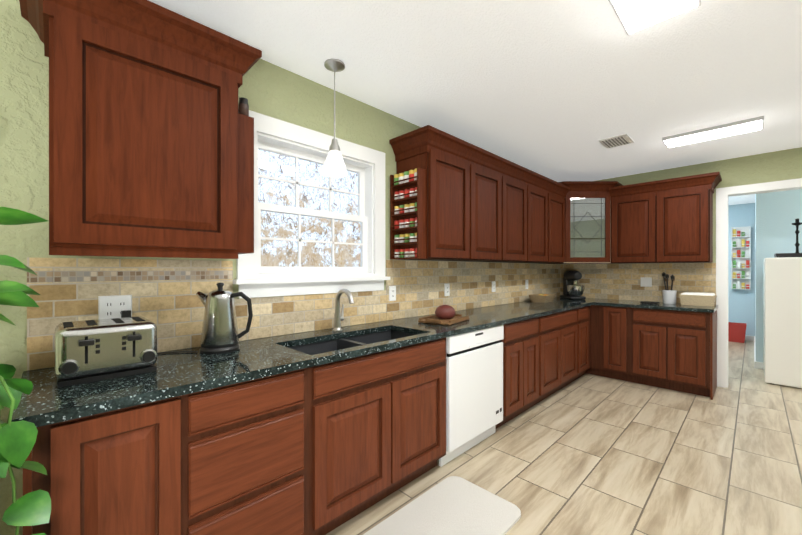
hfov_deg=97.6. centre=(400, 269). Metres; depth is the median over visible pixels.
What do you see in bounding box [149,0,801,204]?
ceiling
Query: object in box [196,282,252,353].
kettle
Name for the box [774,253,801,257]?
tray
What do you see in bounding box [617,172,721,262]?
upper cabinet
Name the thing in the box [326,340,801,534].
floor
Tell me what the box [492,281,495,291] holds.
electrical outlet plate
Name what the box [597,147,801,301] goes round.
wall
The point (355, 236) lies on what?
backdrop
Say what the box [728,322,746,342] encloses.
bin
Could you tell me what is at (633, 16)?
ceiling light panel
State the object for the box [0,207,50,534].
plant
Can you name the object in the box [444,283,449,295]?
electrical outlet plate
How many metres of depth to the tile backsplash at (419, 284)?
2.93 m
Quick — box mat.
[363,476,520,534]
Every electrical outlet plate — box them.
[98,295,131,318]
[389,286,395,300]
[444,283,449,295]
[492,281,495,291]
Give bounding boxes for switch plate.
[641,277,651,286]
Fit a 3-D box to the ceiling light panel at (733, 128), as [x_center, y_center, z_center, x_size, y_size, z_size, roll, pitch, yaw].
[2.766,-1.213,3.134,0.280,0.034,0.660,0,0,-45]
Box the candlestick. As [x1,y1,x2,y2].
[792,219,801,252]
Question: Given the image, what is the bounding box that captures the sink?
[287,329,414,352]
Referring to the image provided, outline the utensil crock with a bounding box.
[662,272,676,303]
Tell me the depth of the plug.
1.59 m
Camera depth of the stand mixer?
4.66 m
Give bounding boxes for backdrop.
[258,149,359,266]
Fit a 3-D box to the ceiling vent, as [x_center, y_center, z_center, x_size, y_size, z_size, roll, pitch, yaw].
[2.060,-1.222,3.356,0.290,0.016,0.230,0,0,-45]
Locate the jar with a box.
[238,97,248,115]
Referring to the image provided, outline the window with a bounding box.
[233,110,389,297]
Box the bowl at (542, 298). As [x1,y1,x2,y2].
[529,294,555,302]
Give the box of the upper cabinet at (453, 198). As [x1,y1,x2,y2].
[389,125,568,263]
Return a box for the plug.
[121,310,197,353]
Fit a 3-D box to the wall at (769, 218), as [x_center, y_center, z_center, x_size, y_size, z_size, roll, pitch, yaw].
[6.027,0.045,3.471,0.100,2.550,3.540,0,0,-45]
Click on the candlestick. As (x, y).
(797, 223)
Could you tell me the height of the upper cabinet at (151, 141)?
0.972 m
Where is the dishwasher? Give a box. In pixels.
[439,325,503,466]
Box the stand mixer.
[560,270,585,299]
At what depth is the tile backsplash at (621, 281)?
4.49 m
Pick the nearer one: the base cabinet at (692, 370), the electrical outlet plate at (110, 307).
the electrical outlet plate at (110, 307)
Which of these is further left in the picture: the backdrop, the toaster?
the toaster
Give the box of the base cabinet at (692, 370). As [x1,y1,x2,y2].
[649,309,716,399]
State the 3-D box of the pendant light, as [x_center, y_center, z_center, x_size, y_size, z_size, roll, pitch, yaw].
[-0.398,-0.900,2.105,0.148,0.658,0.148,0,0,-45]
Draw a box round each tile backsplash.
[27,257,232,370]
[234,259,559,340]
[560,263,715,304]
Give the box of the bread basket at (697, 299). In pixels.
[679,292,716,306]
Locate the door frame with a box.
[716,178,801,387]
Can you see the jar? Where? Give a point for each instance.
(243, 107)
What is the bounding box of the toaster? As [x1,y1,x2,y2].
[55,316,156,387]
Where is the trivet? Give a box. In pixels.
[640,301,659,303]
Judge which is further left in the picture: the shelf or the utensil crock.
the utensil crock
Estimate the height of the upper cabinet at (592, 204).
1.016 m
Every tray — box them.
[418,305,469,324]
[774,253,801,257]
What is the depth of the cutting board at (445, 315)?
2.67 m
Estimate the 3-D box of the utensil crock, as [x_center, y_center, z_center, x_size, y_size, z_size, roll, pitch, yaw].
[3.163,0.214,4.139,0.148,0.370,0.143,0,0,-45]
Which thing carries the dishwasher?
on the floor
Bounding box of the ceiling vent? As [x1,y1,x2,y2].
[598,134,633,148]
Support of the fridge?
on the floor
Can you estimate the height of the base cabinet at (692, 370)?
0.885 m
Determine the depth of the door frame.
3.91 m
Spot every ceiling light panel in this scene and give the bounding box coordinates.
[608,0,700,34]
[662,116,763,147]
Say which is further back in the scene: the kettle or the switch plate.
the switch plate
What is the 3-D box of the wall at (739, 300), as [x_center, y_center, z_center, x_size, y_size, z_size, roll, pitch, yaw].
[6.176,0.044,6.896,0.100,2.550,1.050,0,0,-45]
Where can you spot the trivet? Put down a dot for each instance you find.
(648, 302)
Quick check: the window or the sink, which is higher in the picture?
the window
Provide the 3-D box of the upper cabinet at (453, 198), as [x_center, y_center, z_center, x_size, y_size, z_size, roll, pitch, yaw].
[1.027,-0.552,3.591,2.767,0.942,0.405,0,0,-45]
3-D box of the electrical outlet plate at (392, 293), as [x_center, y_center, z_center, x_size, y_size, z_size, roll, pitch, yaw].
[-0.065,0.190,2.778,0.075,0.118,0.008,0,0,-45]
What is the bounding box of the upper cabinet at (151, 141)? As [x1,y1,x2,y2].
[19,0,261,258]
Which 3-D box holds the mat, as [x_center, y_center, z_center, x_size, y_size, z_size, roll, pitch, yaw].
[0.193,1.313,1.766,0.880,0.013,0.485,0,0,-45]
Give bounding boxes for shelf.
[731,226,750,289]
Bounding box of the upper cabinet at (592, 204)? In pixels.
[565,181,621,263]
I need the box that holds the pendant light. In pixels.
[322,58,346,176]
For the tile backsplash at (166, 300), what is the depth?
1.60 m
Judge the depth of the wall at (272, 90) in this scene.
1.41 m
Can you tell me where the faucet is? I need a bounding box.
[331,289,353,332]
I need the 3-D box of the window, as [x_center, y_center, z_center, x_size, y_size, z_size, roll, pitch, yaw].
[-0.554,-0.370,2.369,1.140,1.060,0.195,0,0,-45]
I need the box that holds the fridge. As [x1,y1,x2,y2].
[763,257,801,387]
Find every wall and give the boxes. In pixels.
[0,0,539,534]
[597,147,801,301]
[728,203,751,335]
[752,189,801,361]
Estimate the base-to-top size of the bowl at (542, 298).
0.095 m

